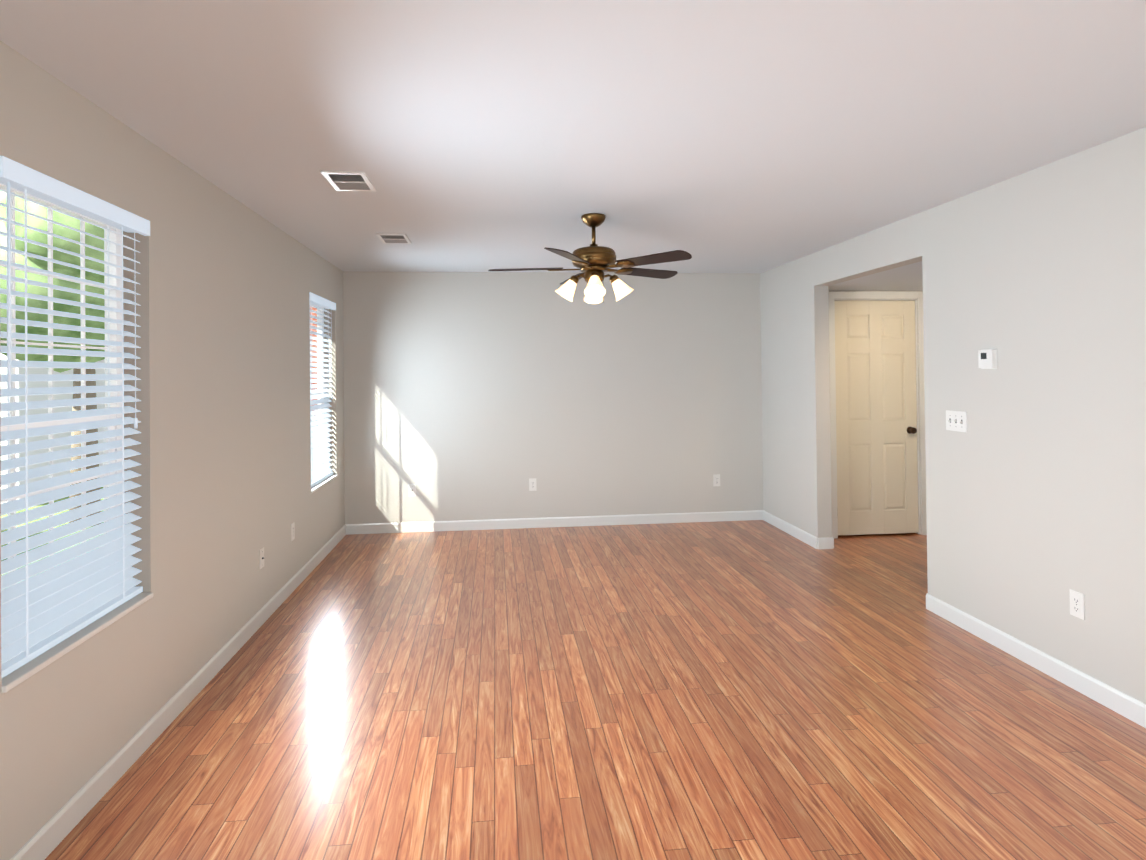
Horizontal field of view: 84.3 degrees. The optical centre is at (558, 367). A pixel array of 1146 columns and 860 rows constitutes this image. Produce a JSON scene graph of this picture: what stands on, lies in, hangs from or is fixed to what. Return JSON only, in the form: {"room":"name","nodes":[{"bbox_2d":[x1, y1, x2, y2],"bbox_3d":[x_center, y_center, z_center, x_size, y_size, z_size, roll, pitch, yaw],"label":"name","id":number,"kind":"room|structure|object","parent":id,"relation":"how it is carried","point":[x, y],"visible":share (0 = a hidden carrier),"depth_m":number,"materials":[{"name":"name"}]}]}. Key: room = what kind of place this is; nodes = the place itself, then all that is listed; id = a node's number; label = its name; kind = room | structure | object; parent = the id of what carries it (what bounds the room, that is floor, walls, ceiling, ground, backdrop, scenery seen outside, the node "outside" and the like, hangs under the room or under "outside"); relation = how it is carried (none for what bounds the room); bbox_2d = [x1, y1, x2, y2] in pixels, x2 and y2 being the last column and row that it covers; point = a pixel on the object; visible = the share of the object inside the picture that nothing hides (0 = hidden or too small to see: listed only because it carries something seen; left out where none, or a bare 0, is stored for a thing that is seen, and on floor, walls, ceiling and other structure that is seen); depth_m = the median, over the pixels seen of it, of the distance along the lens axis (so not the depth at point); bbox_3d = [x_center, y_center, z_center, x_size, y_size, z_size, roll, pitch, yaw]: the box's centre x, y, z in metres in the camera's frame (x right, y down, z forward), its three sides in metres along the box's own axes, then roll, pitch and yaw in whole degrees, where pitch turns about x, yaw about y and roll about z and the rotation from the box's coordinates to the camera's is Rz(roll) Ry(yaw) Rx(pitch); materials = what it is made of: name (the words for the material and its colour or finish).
{"room":"empty living room","nodes":[
{"label":"empty living room","id":0,"kind":"room"},
{"bbox_2d":[0,41,344,859],"bbox_3d":[-1.595,0.277,1.157,0.150,2.440,9.760,-1,-1,-6],"label":"wall","id":1,"kind":"structure","parent":0,"point":[226,285],"depth_m":2.82,"materials":[{"name":"white paint"}]},
{"bbox_2d":[0,184,122,584],"bbox_3d":[-1.745,0.163,2.174,0.045,1.529,0.779,-1,-1,-6],"label":"window","id":2,"kind":"structure","parent":1,"relation":"in","point":[114,248],"depth_m":2.34,"materials":[{"name":"glass"}]},
{"bbox_2d":[0,156,149,677],"bbox_3d":[-1.659,0.150,2.182,0.084,1.502,0.776,-1,-1,-6],"label":"window blind","id":3,"kind":"object","parent":2,"relation":"attached to","point":[44,610],"visible":1,"depth_m":2.12,"materials":[{"name":"white plastic"}]},
{"bbox_2d":[2,592,152,692],"bbox_3d":[-1.658,0.917,2.175,0.110,0.020,0.779,-1,-1,-6],"label":"window sill","id":4,"kind":"structure","parent":1,"relation":"attached to","point":[16,677],"depth_m":2.08,"materials":[{"name":"white wood"}]},
{"bbox_2d":[10,524,345,859],"bbox_3d":[-1.500,1.450,1.155,0.014,0.092,9.460,-1,-1,-6],"label":"baseboard","id":5,"kind":"structure","parent":1,"relation":"attached to","point":[64,822],"depth_m":2.51,"materials":[{"name":"white wood"}]},
{"bbox_2d":[259,547,263,569],"bbox_3d":[-1.764,1.137,3.775,0.016,0.115,0.070,-1,-1,-6],"label":"electrical outlet","id":6,"kind":"object","parent":1,"relation":"attached to","point":[261,558],"visible":1,"depth_m":3.76,"materials":[{"name":"white plastic"}]},
{"bbox_2d":[291,522,294,540],"bbox_3d":[-1.826,1.128,4.352,0.007,0.115,0.070,-1,-1,-6],"label":"electrical outlet","id":7,"kind":"object","parent":1,"relation":"attached to","point":[292,531],"visible":1,"depth_m":4.35,"materials":[{"name":"white plastic"}]},
{"bbox_2d":[310,303,323,419],"bbox_3d":[-2.046,0.192,5.183,0.045,1.529,0.779,-1,-1,-6],"label":"window","id":8,"kind":"structure","parent":1,"relation":"in","point":[320,321],"depth_m":5.53,"materials":[{"name":"white plastic"}]},
{"bbox_2d":[309,292,335,486],"bbox_3d":[-1.960,0.179,5.192,0.084,1.502,0.776,-1,-1,-6],"label":"window blind","id":9,"kind":"object","parent":8,"relation":"attached to","point":[321,464],"visible":0.6,"depth_m":5.25,"materials":[{"name":"white plastic"}]},
{"bbox_2d":[311,474,337,492],"bbox_3d":[-1.958,0.946,5.185,0.110,0.020,0.779,-1,-1,-6],"label":"window sill","id":10,"kind":"structure","parent":1,"relation":"attached to","point":[314,488],"depth_m":5.16,"materials":[{"name":"white wood"}]},
{"bbox_2d":[343,271,762,523],"bbox_3d":[0.008,0.303,6.146,4.030,2.440,0.150,-1,-1,-6],"label":"wall","id":11,"kind":"structure","parent":0,"point":[478,395],"depth_m":6.06,"materials":[{"name":"white paint"}]},
{"bbox_2d":[408,484,415,495],"bbox_3d":[-1.366,1.146,5.917,0.070,0.115,0.016,-1,-1,-6],"label":"electrical outlet","id":12,"kind":"object","parent":11,"relation":"attached to","point":[411,489],"visible":1,"depth_m":5.92,"materials":[{"name":"white plastic"}]},
{"bbox_2d":[529,478,536,490],"bbox_3d":[-0.242,1.115,6.034,0.070,0.115,0.007,-1,-1,-6],"label":"electrical outlet","id":13,"kind":"object","parent":11,"relation":"attached to","point":[532,484],"visible":1,"depth_m":6.03,"materials":[{"name":"white plastic"}]},
{"bbox_2d":[346,510,761,534],"bbox_3d":[0.044,1.476,6.055,4.000,0.092,0.014,-1,-1,-6],"label":"baseboard","id":14,"kind":"structure","parent":11,"relation":"attached to","point":[430,526],"depth_m":6.04,"materials":[{"name":"white wood"}]},
{"bbox_2d":[713,474,719,485],"bbox_3d":[1.559,1.107,6.214,0.070,0.115,0.007,-1,-1,-6],"label":"electrical outlet","id":15,"kind":"object","parent":11,"relation":"attached to","point":[716,480],"visible":1,"depth_m":6.21,"materials":[{"name":"white plastic"}]},
{"bbox_2d":[0,0,1145,272],"bbox_3d":[1.143,-1.031,1.443,5.682,0.120,9.760,-1,-1,-6],"label":"ceiling","id":16,"kind":"structure","parent":0,"point":[736,136],"depth_m":2.32,"materials":[{"name":"white paint"}]},
{"bbox_2d":[321,171,375,191],"bbox_3d":[-1.037,-0.927,3.149,0.200,0.011,0.300,-1,-1,-6],"label":"ceiling vent","id":17,"kind":"object","parent":16,"relation":"in","point":[349,180],"visible":1,"depth_m":3.13,"materials":[{"name":"white metal"}]},
{"bbox_2d":[376,233,410,243],"bbox_3d":[-1.161,-0.914,4.479,0.200,0.011,0.300,-1,-1,-6],"label":"ceiling vent","id":18,"kind":"object","parent":16,"relation":"in","point":[391,238],"visible":1,"depth_m":4.45,"materials":[{"name":"white metal"}]},
{"bbox_2d":[488,213,691,303],"bbox_3d":[0.193,-0.669,3.938,1.253,0.540,1.248,-1,-1,-6],"label":"fan","id":19,"kind":"object","parent":16,"relation":"hanging from","point":[593,261],"visible":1,"depth_m":3.84,"materials":[{"name":"gold metal"}]},
{"bbox_2d":[45,520,1145,859],"bbox_3d":[1.171,1.529,1.421,5.682,0.120,9.760,-1,-1,-6],"label":"floor","id":20,"kind":"structure","parent":0,"point":[733,690],"depth_m":2.64,"materials":[{"name":"brown wood"}]},
{"bbox_2d":[829,291,922,517],"bbox_3d":[2.827,0.267,5.652,1.230,2.440,0.126,-1,-1,-6],"label":"wall","id":21,"kind":"structure","parent":0,"point":[918,376],"depth_m":5.61,"materials":[{"name":"white paint"}]},
{"bbox_2d":[834,300,918,534],"bbox_3d":[2.817,0.436,5.580,0.768,2.070,0.105,-1,-1,-6],"label":"door","id":22,"kind":"structure","parent":21,"relation":"in","point":[876,418],"depth_m":5.60,"materials":[{"name":"beige wood"}]},
{"bbox_2d":[829,291,926,538],"bbox_3d":[2.815,0.406,5.641,0.908,2.162,0.142,-1,-1,-6],"label":"door frame","id":23,"kind":"structure","parent":21,"relation":"attached to","point":[916,296],"depth_m":5.60,"materials":[{"name":"white wood"}]},
{"bbox_2d":[829,261,922,290],"bbox_3d":[2.995,-0.834,3.958,1.250,0.269,3.300,-1,-1,-6],"label":"ceiling","id":24,"kind":"structure","parent":0,"point":[909,277],"depth_m":5.04,"materials":[{"name":"white paint"}]},
{"bbox_2d":[760,127,1145,703],"bbox_3d":[2.552,0.234,1.571,0.126,2.440,9.760,-1,-1,-6],"label":"wall","id":25,"kind":"structure","parent":0,"point":[1036,482],"depth_m":3.16,"materials":[{"name":"white paint"}]},
{"bbox_2d":[762,510,821,548],"bbox_3d":[2.083,1.450,5.706,0.015,0.092,1.034,-1,-1,-6],"label":"baseboard","id":26,"kind":"structure","parent":25,"relation":"attached to","point":[796,532],"depth_m":5.61,"materials":[{"name":"white wood"}]},
{"bbox_2d":[822,537,833,548],"bbox_3d":[2.257,1.445,5.362,0.014,0.092,0.314,-1,-1,-6],"label":"baseboard","id":27,"kind":"structure","parent":25,"relation":"attached to","point":[828,542],"depth_m":5.20,"materials":[{"name":"white wood"}]},
{"bbox_2d":[946,410,966,431],"bbox_3d":[2.276,0.306,3.623,0.018,0.115,0.162,-1,-1,-6],"label":"light switch","id":28,"kind":"object","parent":25,"relation":"attached to","point":[956,420],"visible":1,"depth_m":3.62,"materials":[{"name":"white plastic"}]},
{"bbox_2d":[978,349,996,368],"bbox_3d":[2.292,-0.047,3.377,0.028,0.104,0.104,-1,-1,-6],"label":"thermostat","id":29,"kind":"object","parent":25,"relation":"attached to","point":[987,358],"visible":1,"depth_m":3.36,"materials":[{"name":"white plastic"}]},
{"bbox_2d":[926,593,1145,727],"bbox_3d":[2.615,1.397,0.372,0.015,0.092,7.084,-1,-1,-6],"label":"baseboard","id":30,"kind":"structure","parent":25,"relation":"attached to","point":[1125,705],"depth_m":3.03,"materials":[{"name":"white wood"}]},
{"bbox_2d":[1069,589,1084,619],"bbox_3d":[2.363,1.078,2.881,0.007,0.115,0.070,-1,-1,-6],"label":"electrical outlet","id":31,"kind":"object","parent":25,"relation":"attached to","point":[1077,604],"visible":1,"depth_m":2.88,"materials":[{"name":"white plastic"}]},
{"label":"outside","id":32,"kind":"structure","parent":0,"visible":0},
{"bbox_2d":[1,487,103,587],"bbox_3d":[-31.544,2.203,6.663,58.392,0.050,100.000,-1,-1,-6],"label":"ground","id":33,"kind":"structure","parent":32,"point":[30,508],"depth_m":7.66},
{"bbox_2d":[0,191,104,526],"bbox_3d":[-5.856,-0.590,7.770,3.432,4.985,3.520,-1,-1,-6],"label":"tree","id":34,"kind":"object","parent":33,"relation":"on","point":[36,209],"depth_m":6.47,"materials":[{"name":"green plant"}]},
{"bbox_2d":[1,353,104,503],"bbox_3d":[-9.082,0.267,11.033,3.200,3.400,5.400,-1,-1,-6],"label":"fence","id":35,"kind":"object","parent":33,"relation":"on","point":[42,384],"depth_m":9.10,"materials":[{"name":"white"}]},
{"bbox_2d":[310,306,317,425],"bbox_3d":[-5.899,-0.896,19.302,3.200,5.800,8.000,-1,-1,-6],"label":"house","id":36,"kind":"structure","parent":33,"relation":"on","point":[313,324],"depth_m":15.28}
]}

